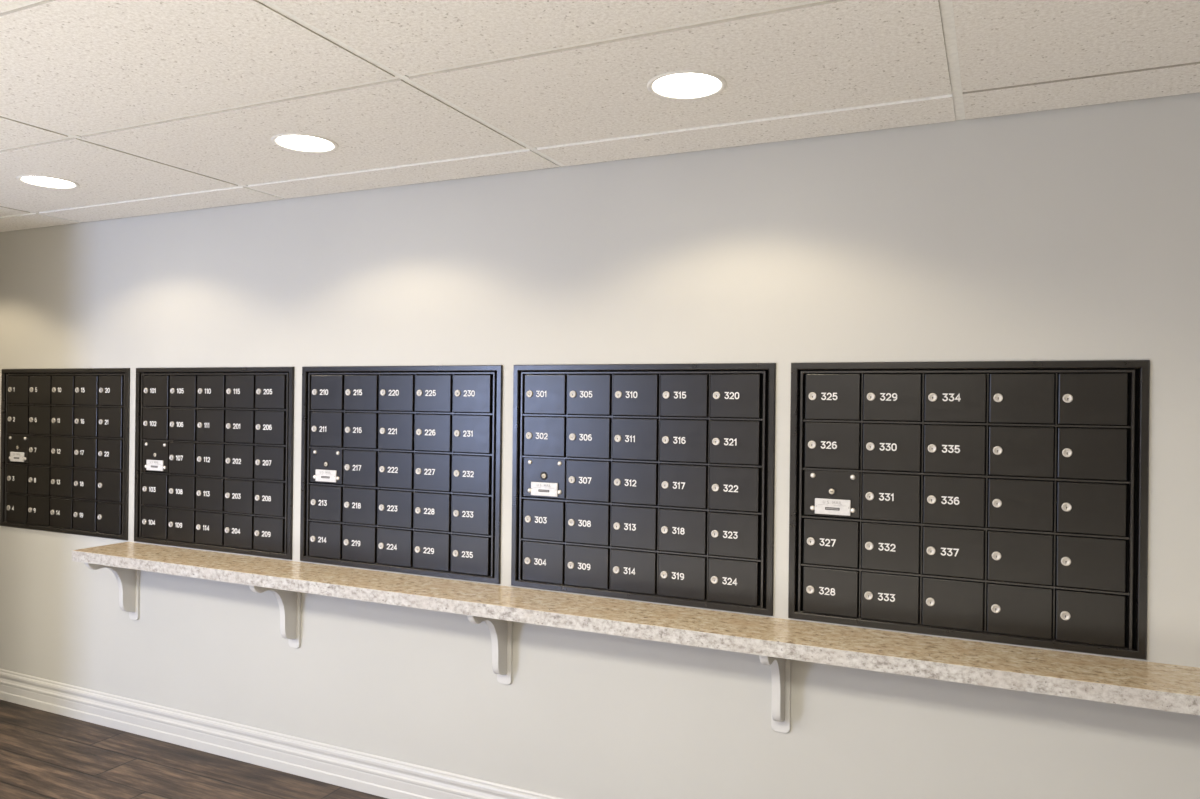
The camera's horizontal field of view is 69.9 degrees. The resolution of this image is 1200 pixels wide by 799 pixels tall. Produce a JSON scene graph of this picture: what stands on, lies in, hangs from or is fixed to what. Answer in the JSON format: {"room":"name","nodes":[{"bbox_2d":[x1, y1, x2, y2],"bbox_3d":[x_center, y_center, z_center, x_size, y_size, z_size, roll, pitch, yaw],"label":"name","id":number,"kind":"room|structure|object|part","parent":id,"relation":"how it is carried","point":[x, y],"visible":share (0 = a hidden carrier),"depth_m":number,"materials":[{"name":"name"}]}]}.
{"room":"apartment mail room","nodes":[
{"label":"apartment mail room","id":0,"kind":"room"},
{"bbox_2d":[0,700,387,798],"bbox_3d":[-2.335,1.461,1.034,9.600,0.050,5.150,1,0,25],"label":"floor","id":1,"kind":"structure","parent":0,"point":[44,754],"depth_m":3.35,"materials":[{"name":"brown wood"}]},
{"bbox_2d":[0,92,1199,798],"bbox_3d":[-1.216,0.322,3.427,9.600,2.297,0.120,1,0,25],"label":"wall","id":2,"kind":"structure","parent":0,"point":[1072,233],"depth_m":2.71,"materials":[{"name":"beige paint"}]},
{"bbox_2d":[0,368,129,539],"bbox_3d":[-2.445,0.235,3.984,0.901,0.753,0.120,1,0,25],"label":"panel","id":3,"kind":"object","parent":2,"relation":"attached to","point":[64,466],"visible":1,"depth_m":3.92,"materials":[{"name":"black metal"}]},
{"bbox_3d":[-2.764,0.272,4.070,0.101,0.045,0.006,1,0,25],"label":"mail plate","id":4,"kind":"part","parent":3,"relation":"part of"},
{"bbox_3d":[-2.768,0.518,4.077,0.154,0.131,0.011,1,0,25],"label":"door","id":5,"kind":"part","parent":3,"relation":"part of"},
{"bbox_3d":[-2.767,0.377,4.077,0.154,0.131,0.011,1,0,25],"label":"door","id":6,"kind":"part","parent":3,"relation":"part of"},
{"bbox_3d":[-2.764,0.095,4.078,0.154,0.131,0.011,1,0,25],"label":"door","id":7,"kind":"part","parent":3,"relation":"part of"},
{"bbox_3d":[-2.764,0.234,4.078,0.157,0.131,0.009,1,0,25],"label":"master panel","id":8,"kind":"part","parent":3,"relation":"part of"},
{"bbox_3d":[-2.762,-0.046,4.078,0.154,0.131,0.011,1,0,25],"label":"door","id":9,"kind":"part","parent":3,"relation":"part of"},
{"bbox_3d":[-2.619,0.520,4.009,0.154,0.131,0.011,1,0,25],"label":"door","id":10,"kind":"part","parent":3,"relation":"part of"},
{"bbox_3d":[-2.618,0.379,4.009,0.154,0.131,0.011,1,0,25],"label":"door","id":11,"kind":"part","parent":3,"relation":"part of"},
{"bbox_3d":[-2.616,0.238,4.009,0.154,0.131,0.011,1,0,25],"label":"door","id":12,"kind":"part","parent":3,"relation":"part of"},
{"bbox_3d":[-2.615,0.097,4.009,0.154,0.131,0.011,1,0,25],"label":"door","id":13,"kind":"part","parent":3,"relation":"part of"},
{"bbox_3d":[-2.613,-0.045,4.009,0.154,0.131,0.011,1,0,25],"label":"door","id":14,"kind":"part","parent":3,"relation":"part of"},
{"bbox_3d":[-2.471,0.522,3.940,0.154,0.131,0.011,1,0,25],"label":"door","id":15,"kind":"part","parent":3,"relation":"part of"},
{"bbox_3d":[-2.469,0.381,3.940,0.154,0.131,0.011,1,0,25],"label":"door","id":16,"kind":"part","parent":3,"relation":"part of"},
{"bbox_3d":[-2.467,0.239,3.940,0.154,0.131,0.011,1,0,25],"label":"door","id":17,"kind":"part","parent":3,"relation":"part of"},
{"bbox_3d":[-2.466,0.098,3.940,0.154,0.131,0.011,1,0,25],"label":"door","id":18,"kind":"part","parent":3,"relation":"part of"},
{"bbox_3d":[-2.464,-0.043,3.940,0.154,0.131,0.011,1,0,25],"label":"door","id":19,"kind":"part","parent":3,"relation":"part of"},
{"bbox_3d":[-2.466,0.239,3.939,0.831,0.428,0.004,1,0,25],"label":"shelf rail","id":20,"kind":"part","parent":3,"relation":"part of","materials":[{"name":"metal"}]},
{"bbox_3d":[-2.322,0.523,3.871,0.154,0.131,0.011,1,0,25],"label":"door","id":21,"kind":"part","parent":3,"relation":"part of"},
{"bbox_3d":[-2.320,0.382,3.871,0.154,0.131,0.011,1,0,25],"label":"door","id":22,"kind":"part","parent":3,"relation":"part of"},
{"bbox_3d":[-2.319,0.241,3.871,0.154,0.131,0.011,1,0,25],"label":"door","id":23,"kind":"part","parent":3,"relation":"part of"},
{"bbox_3d":[-2.317,0.100,3.871,0.154,0.131,0.011,1,0,25],"label":"door","id":24,"kind":"part","parent":3,"relation":"part of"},
{"bbox_3d":[-2.315,-0.041,3.871,0.154,0.131,0.011,1,0,25],"label":"door","id":25,"kind":"part","parent":3,"relation":"part of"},
{"bbox_3d":[-2.173,0.525,3.802,0.154,0.131,0.011,1,0,25],"label":"door","id":26,"kind":"part","parent":3,"relation":"part of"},
{"bbox_3d":[-2.171,0.384,3.802,0.154,0.131,0.011,1,0,25],"label":"door","id":27,"kind":"part","parent":3,"relation":"part of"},
{"bbox_3d":[-2.170,0.243,3.802,0.154,0.131,0.011,1,0,25],"label":"door","id":28,"kind":"part","parent":3,"relation":"part of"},
{"bbox_3d":[-2.168,0.102,3.802,0.154,0.131,0.011,1,0,25],"label":"door","id":29,"kind":"part","parent":3,"relation":"part of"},
{"bbox_3d":[-2.167,-0.040,3.803,0.154,0.131,0.011,1,0,25],"label":"door","id":30,"kind":"part","parent":3,"relation":"part of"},
{"bbox_2d":[85,563,139,619],"bbox_3d":[-2.065,0.809,3.626,0.055,0.290,0.224,1,0,25],"label":"shelf bracket","id":31,"kind":"object","parent":2,"relation":"attached to","point":[128,580],"visible":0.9,"depth_m":3.68,"materials":[{"name":"white paint"}]},
{"bbox_3d":[-2.020,0.810,3.724,0.055,0.290,0.009,1,0,25],"label":"wall plate","id":32,"kind":"part","parent":31,"relation":"part of","materials":[{"name":"white paint"}]},
{"bbox_2d":[134,367,293,559],"bbox_3d":[-1.585,0.244,3.587,0.901,0.753,0.120,1,0,25],"label":"panel","id":33,"kind":"object","parent":2,"relation":"attached to","point":[214,446],"visible":1,"depth_m":3.52,"materials":[{"name":"black metal"}]},
{"bbox_3d":[-1.909,0.528,3.680,0.154,0.131,0.011,1,0,25],"label":"door","id":34,"kind":"part","parent":33,"relation":"part of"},
{"bbox_3d":[-1.905,0.282,3.673,0.101,0.045,0.006,1,0,25],"label":"mail plate","id":35,"kind":"part","parent":33,"relation":"part of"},
{"bbox_3d":[-1.905,0.244,3.681,0.157,0.131,0.009,1,0,25],"label":"master panel","id":36,"kind":"part","parent":33,"relation":"part of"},
{"bbox_3d":[-1.908,0.387,3.680,0.154,0.131,0.011,1,0,25],"label":"door","id":37,"kind":"part","parent":33,"relation":"part of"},
{"bbox_3d":[-1.904,0.104,3.680,0.154,0.131,0.011,1,0,25],"label":"door","id":38,"kind":"part","parent":33,"relation":"part of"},
{"bbox_3d":[-1.903,-0.037,3.681,0.154,0.131,0.011,1,0,25],"label":"door","id":39,"kind":"part","parent":33,"relation":"part of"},
{"bbox_3d":[-1.760,0.530,3.611,0.154,0.131,0.011,1,0,25],"label":"door","id":40,"kind":"part","parent":33,"relation":"part of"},
{"bbox_3d":[-1.759,0.389,3.611,0.154,0.131,0.011,1,0,25],"label":"door","id":41,"kind":"part","parent":33,"relation":"part of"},
{"bbox_3d":[-1.757,0.247,3.611,0.154,0.131,0.011,1,0,25],"label":"door","id":42,"kind":"part","parent":33,"relation":"part of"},
{"bbox_3d":[-1.756,0.106,3.612,0.154,0.131,0.011,1,0,25],"label":"door","id":43,"kind":"part","parent":33,"relation":"part of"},
{"bbox_3d":[-1.754,-0.035,3.612,0.154,0.131,0.011,1,0,25],"label":"door","id":44,"kind":"part","parent":33,"relation":"part of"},
{"bbox_3d":[-1.611,0.531,3.542,0.154,0.131,0.011,1,0,25],"label":"door","id":45,"kind":"part","parent":33,"relation":"part of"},
{"bbox_3d":[-1.610,0.390,3.543,0.154,0.131,0.011,1,0,25],"label":"door","id":46,"kind":"part","parent":33,"relation":"part of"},
{"bbox_3d":[-1.608,0.249,3.543,0.154,0.131,0.011,1,0,25],"label":"door","id":47,"kind":"part","parent":33,"relation":"part of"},
{"bbox_3d":[-1.607,0.108,3.543,0.154,0.131,0.011,1,0,25],"label":"door","id":48,"kind":"part","parent":33,"relation":"part of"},
{"bbox_3d":[-1.605,-0.033,3.543,0.154,0.131,0.011,1,0,25],"label":"door","id":49,"kind":"part","parent":33,"relation":"part of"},
{"bbox_3d":[-1.606,0.249,3.542,0.831,0.428,0.004,1,0,25],"label":"shelf rail","id":50,"kind":"part","parent":33,"relation":"part of","materials":[{"name":"metal"}]},
{"bbox_3d":[-1.463,0.533,3.474,0.154,0.131,0.011,1,0,25],"label":"door","id":51,"kind":"part","parent":33,"relation":"part of","materials":[{"name":"metal"}]},
{"bbox_3d":[-1.461,0.392,3.474,0.154,0.131,0.011,1,0,25],"label":"door","id":52,"kind":"part","parent":33,"relation":"part of","materials":[{"name":"metal"}]},
{"bbox_3d":[-1.459,0.251,3.474,0.154,0.131,0.011,1,0,25],"label":"door","id":53,"kind":"part","parent":33,"relation":"part of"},
{"bbox_3d":[-1.458,0.110,3.474,0.154,0.131,0.011,1,0,25],"label":"door","id":54,"kind":"part","parent":33,"relation":"part of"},
{"bbox_3d":[-1.456,-0.032,3.474,0.154,0.131,0.011,1,0,25],"label":"door","id":55,"kind":"part","parent":33,"relation":"part of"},
{"bbox_3d":[-1.314,0.535,3.405,0.154,0.131,0.011,1,0,25],"label":"door","id":56,"kind":"part","parent":33,"relation":"part of","materials":[{"name":"metal"}]},
{"bbox_3d":[-1.312,0.394,3.405,0.154,0.131,0.011,1,0,25],"label":"door","id":57,"kind":"part","parent":33,"relation":"part of","materials":[{"name":"metal"}]},
{"bbox_3d":[-1.311,0.252,3.405,0.154,0.131,0.011,1,0,25],"label":"door","id":58,"kind":"part","parent":33,"relation":"part of","materials":[{"name":"metal"}]},
{"bbox_3d":[-1.309,0.111,3.405,0.154,0.131,0.011,1,0,25],"label":"door","id":59,"kind":"part","parent":33,"relation":"part of","materials":[{"name":"metal"}]},
{"bbox_3d":[-1.307,-0.030,3.405,0.154,0.131,0.011,1,0,25],"label":"door","id":60,"kind":"part","parent":33,"relation":"part of","materials":[{"name":"metal"}]},
{"bbox_2d":[249,585,300,647],"bbox_3d":[-1.232,0.818,3.241,0.055,0.290,0.224,1,0,25],"label":"shelf bracket","id":61,"kind":"object","parent":2,"relation":"attached to","point":[289,602],"visible":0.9,"depth_m":3.30,"materials":[{"name":"white paint"}]},
{"bbox_3d":[-1.187,0.819,3.338,0.055,0.290,0.009,1,0,25],"label":"wall plate","id":62,"kind":"part","parent":61,"relation":"part of","materials":[{"name":"white paint"}]},
{"bbox_2d":[0,669,562,798],"bbox_3d":[-1.257,1.381,3.364,9.600,0.138,0.016,1,0,25],"label":"baseboard","id":63,"kind":"structure","parent":2,"relation":"attached to","point":[380,776],"depth_m":3.40,"materials":[{"name":"white paint"}]},
{"bbox_2d":[300,365,502,583],"bbox_3d":[-0.726,0.254,3.190,0.901,0.753,0.120,1,0,25],"label":"panel","id":64,"kind":"object","parent":2,"relation":"attached to","point":[401,466],"visible":1,"depth_m":3.12,"materials":[{"name":"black metal"}]},
{"bbox_3d":[-1.050,0.538,3.283,0.154,0.131,0.011,1,0,25],"label":"door","id":65,"kind":"part","parent":64,"relation":"part of","materials":[{"name":"metal"}]},
{"bbox_3d":[-1.046,0.291,3.275,0.101,0.045,0.006,1,0,25],"label":"mail plate","id":66,"kind":"part","parent":64,"relation":"part of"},
{"bbox_3d":[-1.048,0.397,3.283,0.154,0.131,0.011,1,0,25],"label":"door","id":67,"kind":"part","parent":64,"relation":"part of","materials":[{"name":"metal"}]},
{"bbox_3d":[-1.046,0.254,3.284,0.157,0.131,0.009,1,0,25],"label":"master panel","id":68,"kind":"part","parent":64,"relation":"part of","materials":[{"name":"metal"}]},
{"bbox_3d":[-1.045,0.114,3.283,0.154,0.131,0.011,1,0,25],"label":"door","id":69,"kind":"part","parent":64,"relation":"part of","materials":[{"name":"metal"}]},
{"bbox_3d":[-1.044,-0.027,3.283,0.154,0.131,0.011,1,0,25],"label":"door","id":70,"kind":"part","parent":64,"relation":"part of","materials":[{"name":"metal"}]},
{"bbox_3d":[-0.901,0.539,3.214,0.154,0.131,0.011,1,0,25],"label":"door","id":71,"kind":"part","parent":64,"relation":"part of","materials":[{"name":"metal"}]},
{"bbox_3d":[-0.900,0.398,3.214,0.154,0.131,0.011,1,0,25],"label":"door","id":72,"kind":"part","parent":64,"relation":"part of","materials":[{"name":"metal"}]},
{"bbox_3d":[-0.898,0.257,3.214,0.154,0.131,0.011,1,0,25],"label":"door","id":73,"kind":"part","parent":64,"relation":"part of","materials":[{"name":"metal"}]},
{"bbox_3d":[-0.896,0.116,3.214,0.154,0.131,0.011,1,0,25],"label":"door","id":74,"kind":"part","parent":64,"relation":"part of","materials":[{"name":"metal"}]},
{"bbox_3d":[-0.895,-0.025,3.215,0.154,0.131,0.011,1,0,25],"label":"door","id":75,"kind":"part","parent":64,"relation":"part of","materials":[{"name":"metal"}]},
{"bbox_3d":[-0.752,0.541,3.145,0.154,0.131,0.011,1,0,25],"label":"door","id":76,"kind":"part","parent":64,"relation":"part of","materials":[{"name":"metal"}]},
{"bbox_3d":[-0.751,0.400,3.145,0.154,0.131,0.011,1,0,25],"label":"door","id":77,"kind":"part","parent":64,"relation":"part of","materials":[{"name":"metal"}]},
{"bbox_3d":[-0.749,0.259,3.145,0.154,0.131,0.011,1,0,25],"label":"door","id":78,"kind":"part","parent":64,"relation":"part of","materials":[{"name":"metal"}]},
{"bbox_3d":[-0.748,0.117,3.146,0.154,0.131,0.011,1,0,25],"label":"door","id":79,"kind":"part","parent":64,"relation":"part of","materials":[{"name":"metal"}]},
{"bbox_3d":[-0.746,-0.024,3.146,0.154,0.131,0.011,1,0,25],"label":"door","id":80,"kind":"part","parent":64,"relation":"part of","materials":[{"name":"metal"}]},
{"bbox_3d":[-0.747,0.259,3.144,0.831,0.428,0.004,1,0,25],"label":"shelf rail","id":81,"kind":"part","parent":64,"relation":"part of","materials":[{"name":"metal"}]},
{"bbox_3d":[-0.604,0.543,3.076,0.154,0.131,0.011,1,0,25],"label":"door","id":82,"kind":"part","parent":64,"relation":"part of","materials":[{"name":"metal"}]},
{"bbox_3d":[-0.602,0.402,3.076,0.154,0.131,0.011,1,0,25],"label":"door","id":83,"kind":"part","parent":64,"relation":"part of","materials":[{"name":"metal"}]},
{"bbox_3d":[-0.600,0.260,3.077,0.154,0.131,0.011,1,0,25],"label":"door","id":84,"kind":"part","parent":64,"relation":"part of","materials":[{"name":"metal"}]},
{"bbox_3d":[-0.599,0.119,3.077,0.154,0.131,0.011,1,0,25],"label":"door","id":85,"kind":"part","parent":64,"relation":"part of","materials":[{"name":"metal"}]},
{"bbox_3d":[-0.597,-0.022,3.077,0.154,0.131,0.011,1,0,25],"label":"door","id":86,"kind":"part","parent":64,"relation":"part of","materials":[{"name":"metal"}]},
{"bbox_3d":[-0.455,0.544,3.008,0.154,0.131,0.011,1,0,25],"label":"door","id":87,"kind":"part","parent":64,"relation":"part of","materials":[{"name":"metal"}]},
{"bbox_3d":[-0.453,0.403,3.008,0.154,0.131,0.011,1,0,25],"label":"door","id":88,"kind":"part","parent":64,"relation":"part of","materials":[{"name":"metal"}]},
{"bbox_3d":[-0.451,0.262,3.008,0.154,0.131,0.011,1,0,25],"label":"door","id":89,"kind":"part","parent":64,"relation":"part of","materials":[{"name":"metal"}]},
{"bbox_3d":[-0.450,0.121,3.008,0.154,0.131,0.011,1,0,25],"label":"door","id":90,"kind":"part","parent":64,"relation":"part of","materials":[{"name":"metal"}]},
{"bbox_3d":[-0.448,-0.020,3.008,0.154,0.131,0.011,1,0,25],"label":"door","id":91,"kind":"part","parent":64,"relation":"part of","materials":[{"name":"metal"}]},
{"bbox_2d":[467,615,512,684],"bbox_3d":[-0.370,0.828,2.843,0.055,0.290,0.224,1,0,25],"label":"shelf bracket","id":92,"kind":"object","parent":2,"relation":"attached to","point":[501,631],"visible":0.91,"depth_m":2.90,"materials":[{"name":"white paint"}]},
{"bbox_3d":[-0.325,0.829,2.940,0.055,0.290,0.009,1,0,25],"label":"wall plate","id":93,"kind":"part","parent":92,"relation":"part of","materials":[{"name":"white paint"}]},
{"bbox_2d":[72,542,1199,714],"bbox_3d":[0.062,0.666,2.629,4.802,0.043,0.250,1,0,25],"label":"countertop","id":94,"kind":"structure","parent":2,"relation":"attached to","point":[1136,683],"depth_m":2.44,"materials":[{"name":"beige stone"}]},
{"bbox_2d":[511,363,775,615],"bbox_3d":[0.133,0.264,2.792,0.901,0.753,0.120,1,0,25],"label":"panel","id":95,"kind":"object","parent":2,"relation":"attached to","point":[641,482],"visible":1,"depth_m":2.72,"materials":[{"name":"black metal"}]},
{"bbox_3d":[-0.191,0.547,2.886,0.154,0.131,0.011,1,0,25],"label":"door","id":96,"kind":"part","parent":95,"relation":"part of","materials":[{"name":"metal"}]},
{"bbox_3d":[-0.189,0.406,2.886,0.154,0.131,0.011,1,0,25],"label":"door","id":97,"kind":"part","parent":95,"relation":"part of","materials":[{"name":"metal"}]},
{"bbox_3d":[-0.186,0.263,2.886,0.157,0.131,0.009,1,0,25],"label":"master panel","id":98,"kind":"part","parent":95,"relation":"part of","materials":[{"name":"metal"}]},
{"bbox_3d":[-0.187,0.301,2.878,0.101,0.045,0.006,1,0,25],"label":"mail plate","id":99,"kind":"part","parent":95,"relation":"part of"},
{"bbox_3d":[-0.186,0.124,2.886,0.154,0.131,0.011,1,0,25],"label":"door","id":100,"kind":"part","parent":95,"relation":"part of","materials":[{"name":"metal"}]},
{"bbox_3d":[-0.184,-0.018,2.886,0.154,0.131,0.011,1,0,25],"label":"door","id":101,"kind":"part","parent":95,"relation":"part of","materials":[{"name":"metal"}]},
{"bbox_3d":[-0.042,0.549,2.817,0.154,0.131,0.011,1,0,25],"label":"door","id":102,"kind":"part","parent":95,"relation":"part of","materials":[{"name":"metal"}]},
{"bbox_3d":[-0.041,0.408,2.817,0.154,0.131,0.011,1,0,25],"label":"door","id":103,"kind":"part","parent":95,"relation":"part of","materials":[{"name":"metal"}]},
{"bbox_3d":[-0.039,0.267,2.817,0.154,0.131,0.011,1,0,25],"label":"door","id":104,"kind":"part","parent":95,"relation":"part of","materials":[{"name":"metal"}]},
{"bbox_3d":[-0.037,0.125,2.817,0.154,0.131,0.011,1,0,25],"label":"door","id":105,"kind":"part","parent":95,"relation":"part of","materials":[{"name":"metal"}]},
{"bbox_3d":[-0.036,-0.016,2.817,0.154,0.131,0.011,1,0,25],"label":"door","id":106,"kind":"part","parent":95,"relation":"part of","materials":[{"name":"metal"}]},
{"bbox_3d":[0.107,0.551,2.748,0.154,0.131,0.011,1,0,25],"label":"door","id":107,"kind":"part","parent":95,"relation":"part of","materials":[{"name":"metal"}]},
{"bbox_3d":[0.108,0.409,2.748,0.154,0.131,0.011,1,0,25],"label":"door","id":108,"kind":"part","parent":95,"relation":"part of","materials":[{"name":"metal"}]},
{"bbox_3d":[0.110,0.268,2.748,0.154,0.131,0.011,1,0,25],"label":"door","id":109,"kind":"part","parent":95,"relation":"part of","materials":[{"name":"metal"}]},
{"bbox_3d":[0.112,0.127,2.748,0.154,0.131,0.011,1,0,25],"label":"door","id":110,"kind":"part","parent":95,"relation":"part of","materials":[{"name":"metal"}]},
{"bbox_3d":[0.113,-0.014,2.748,0.154,0.131,0.011,1,0,25],"label":"door","id":111,"kind":"part","parent":95,"relation":"part of","materials":[{"name":"metal"}]},
{"bbox_3d":[0.112,0.268,2.747,0.831,0.428,0.004,1,0,25],"label":"shelf rail","id":112,"kind":"part","parent":95,"relation":"part of","materials":[{"name":"metal"}]},
{"bbox_3d":[0.256,0.552,2.679,0.154,0.131,0.011,1,0,25],"label":"door","id":113,"kind":"part","parent":95,"relation":"part of","materials":[{"name":"metal"}]},
{"bbox_3d":[0.257,0.411,2.679,0.154,0.131,0.011,1,0,25],"label":"door","id":114,"kind":"part","parent":95,"relation":"part of","materials":[{"name":"metal"}]},
{"bbox_3d":[0.259,0.270,2.679,0.154,0.131,0.011,1,0,25],"label":"door","id":115,"kind":"part","parent":95,"relation":"part of","materials":[{"name":"metal"}]},
{"bbox_3d":[0.261,0.129,2.679,0.154,0.131,0.011,1,0,25],"label":"door","id":116,"kind":"part","parent":95,"relation":"part of","materials":[{"name":"metal"}]},
{"bbox_3d":[0.262,-0.013,2.680,0.154,0.131,0.011,1,0,25],"label":"door","id":117,"kind":"part","parent":95,"relation":"part of","materials":[{"name":"metal"}]},
{"bbox_3d":[0.405,0.554,2.610,0.154,0.131,0.011,1,0,25],"label":"door","id":118,"kind":"part","parent":95,"relation":"part of","materials":[{"name":"metal"}]},
{"bbox_3d":[0.406,0.413,2.610,0.154,0.131,0.011,1,0,25],"label":"door","id":119,"kind":"part","parent":95,"relation":"part of","materials":[{"name":"metal"}]},
{"bbox_3d":[0.408,0.272,2.611,0.154,0.131,0.011,1,0,25],"label":"door","id":120,"kind":"part","parent":95,"relation":"part of","materials":[{"name":"metal"}]},
{"bbox_3d":[0.409,0.130,2.611,0.154,0.131,0.011,1,0,25],"label":"door","id":121,"kind":"part","parent":95,"relation":"part of","materials":[{"name":"metal"}]},
{"bbox_3d":[0.411,-0.011,2.611,0.154,0.131,0.011,1,0,25],"label":"door","id":122,"kind":"part","parent":95,"relation":"part of","materials":[{"name":"metal"}]},
{"bbox_2d":[759,655,790,732],"bbox_3d":[0.492,0.838,2.444,0.055,0.290,0.224,1,0,25],"label":"shelf bracket","id":123,"kind":"object","parent":2,"relation":"attached to","point":[780,668],"visible":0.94,"depth_m":2.50,"materials":[{"name":"white paint"}]},
{"bbox_3d":[0.491,0.821,2.441,0.025,0.256,0.218,1,0,25],"label":"scroll arm","id":124,"kind":"part","parent":123,"relation":"part of","materials":[{"name":"white paint"}]},
{"bbox_3d":[0.537,0.838,2.541,0.055,0.290,0.009,1,0,25],"label":"wall plate","id":125,"kind":"part","parent":123,"relation":"part of","materials":[{"name":"white paint"}]},
{"bbox_2d":[788,360,1149,659],"bbox_3d":[0.992,0.273,2.395,0.901,0.753,0.120,1,0,25],"label":"panel","id":126,"kind":"object","parent":2,"relation":"attached to","point":[992,501],"visible":1,"depth_m":2.33,"materials":[{"name":"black metal"}]},
{"bbox_3d":[0.668,0.557,2.488,0.154,0.131,0.011,1,0,25],"label":"door","id":127,"kind":"part","parent":126,"relation":"part of","materials":[{"name":"metal"}]},
{"bbox_3d":[0.670,0.416,2.488,0.154,0.131,0.011,1,0,25],"label":"door","id":128,"kind":"part","parent":126,"relation":"part of","materials":[{"name":"metal"}]},
{"bbox_3d":[0.673,0.273,2.489,0.157,0.131,0.009,1,0,25],"label":"master panel","id":129,"kind":"part","parent":126,"relation":"part of","materials":[{"name":"metal"}]},
{"bbox_3d":[0.673,0.133,2.489,0.154,0.131,0.011,1,0,25],"label":"door","id":130,"kind":"part","parent":126,"relation":"part of","materials":[{"name":"metal"}]},
{"bbox_3d":[0.672,0.310,2.481,0.101,0.045,0.006,1,0,25],"label":"mail plate","id":131,"kind":"part","parent":126,"relation":"part of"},
{"bbox_3d":[0.675,-0.008,2.489,0.154,0.131,0.011,1,0,25],"label":"door","id":132,"kind":"part","parent":126,"relation":"part of","materials":[{"name":"metal"}]},
{"bbox_3d":[0.817,0.559,2.420,0.154,0.131,0.011,1,0,25],"label":"door","id":133,"kind":"part","parent":126,"relation":"part of","materials":[{"name":"metal"}]},
{"bbox_3d":[0.819,0.417,2.420,0.154,0.131,0.011,1,0,25],"label":"door","id":134,"kind":"part","parent":126,"relation":"part of","materials":[{"name":"metal"}]},
{"bbox_3d":[0.820,0.276,2.420,0.154,0.131,0.011,1,0,25],"label":"door","id":135,"kind":"part","parent":126,"relation":"part of","materials":[{"name":"metal"}]},
{"bbox_3d":[0.822,0.135,2.420,0.154,0.131,0.011,1,0,25],"label":"door","id":136,"kind":"part","parent":126,"relation":"part of","materials":[{"name":"metal"}]},
{"bbox_3d":[0.824,-0.006,2.420,0.154,0.131,0.011,1,0,25],"label":"door","id":137,"kind":"part","parent":126,"relation":"part of","materials":[{"name":"metal"}]},
{"bbox_3d":[0.966,0.560,2.351,0.154,0.131,0.011,1,0,25],"label":"door","id":138,"kind":"part","parent":126,"relation":"part of","materials":[{"name":"metal"}]},
{"bbox_3d":[0.968,0.419,2.351,0.154,0.131,0.011,1,0,25],"label":"door","id":139,"kind":"part","parent":126,"relation":"part of","materials":[{"name":"metal"}]},
{"bbox_3d":[0.969,0.278,2.351,0.154,0.131,0.011,1,0,25],"label":"door","id":140,"kind":"part","parent":126,"relation":"part of","materials":[{"name":"metal"}]},
{"bbox_3d":[0.971,0.137,2.351,0.154,0.131,0.011,1,0,25],"label":"door","id":141,"kind":"part","parent":126,"relation":"part of","materials":[{"name":"metal"}]},
{"bbox_3d":[0.972,-0.004,2.351,0.154,0.131,0.011,1,0,25],"label":"door","id":142,"kind":"part","parent":126,"relation":"part of","materials":[{"name":"metal"}]},
{"bbox_3d":[0.971,0.278,2.350,0.831,0.428,0.004,1,0,25],"label":"shelf rail","id":143,"kind":"part","parent":126,"relation":"part of","materials":[{"name":"metal"}]},
{"bbox_3d":[1.115,0.562,2.282,0.154,0.131,0.011,1,0,25],"label":"door","id":144,"kind":"part","parent":126,"relation":"part of","materials":[{"name":"metal"}]},
{"bbox_3d":[1.116,0.421,2.282,0.154,0.131,0.011,1,0,25],"label":"door","id":145,"kind":"part","parent":126,"relation":"part of","materials":[{"name":"metal"}]},
{"bbox_3d":[1.118,0.280,2.282,0.154,0.131,0.011,1,0,25],"label":"door","id":146,"kind":"part","parent":126,"relation":"part of","materials":[{"name":"metal"}]},
{"bbox_3d":[1.120,0.138,2.282,0.154,0.131,0.011,1,0,25],"label":"door","id":147,"kind":"part","parent":126,"relation":"part of","materials":[{"name":"metal"}]},
{"bbox_3d":[1.121,-0.003,2.282,0.154,0.131,0.011,1,0,25],"label":"door","id":148,"kind":"part","parent":126,"relation":"part of","materials":[{"name":"metal"}]},
{"bbox_3d":[1.264,0.564,2.213,0.154,0.131,0.011,1,0,25],"label":"door","id":149,"kind":"part","parent":126,"relation":"part of","materials":[{"name":"metal"}]},
{"bbox_3d":[1.265,0.422,2.213,0.154,0.131,0.011,1,0,25],"label":"door","id":150,"kind":"part","parent":126,"relation":"part of","materials":[{"name":"metal"}]},
{"bbox_3d":[1.267,0.281,2.213,0.154,0.131,0.011,1,0,25],"label":"door","id":151,"kind":"part","parent":126,"relation":"part of","materials":[{"name":"metal"}]},
{"bbox_3d":[1.268,0.140,2.213,0.154,0.131,0.011,1,0,25],"label":"door","id":152,"kind":"part","parent":126,"relation":"part of","materials":[{"name":"metal"}]},
{"bbox_3d":[1.270,-0.001,2.213,0.154,0.131,0.011,1,0,25],"label":"door","id":153,"kind":"part","parent":126,"relation":"part of","materials":[{"name":"metal"}]},
{"bbox_2d":[0,0,1199,231],"bbox_3d":[-2.309,-0.841,1.036,9.600,0.080,5.150,1,0,25],"label":"ceiling","id":154,"kind":"structure","parent":0,"point":[151,107],"depth_m":2.07,"materials":[{"name":"tile"}]},
{"bbox_2d":[16,175,79,188],"bbox_3d":[-2.017,-0.800,3.137,0.196,0.015,0.196,1,0,25],"label":"recessed light","id":155,"kind":"object","parent":154,"relation":"in","point":[36,180],"visible":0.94,"depth_m":3.15,"materials":[{"name":"white"}]},
{"bbox_2d":[271,133,338,152],"bbox_3d":[-0.901,-0.787,2.621,0.196,0.015,0.196,1,0,25],"label":"recessed light","id":156,"kind":"object","parent":154,"relation":"in","point":[308,143],"visible":0.96,"depth_m":2.63,"materials":[{"name":"white"}]},
{"bbox_2d":[647,70,726,99],"bbox_3d":[0.213,-0.775,2.106,0.196,0.015,0.196,1,0,25],"label":"recessed light","id":157,"kind":"object","parent":154,"relation":"in","point":[684,84],"visible":0.95,"depth_m":2.12,"materials":[{"name":"white"}]}
]}

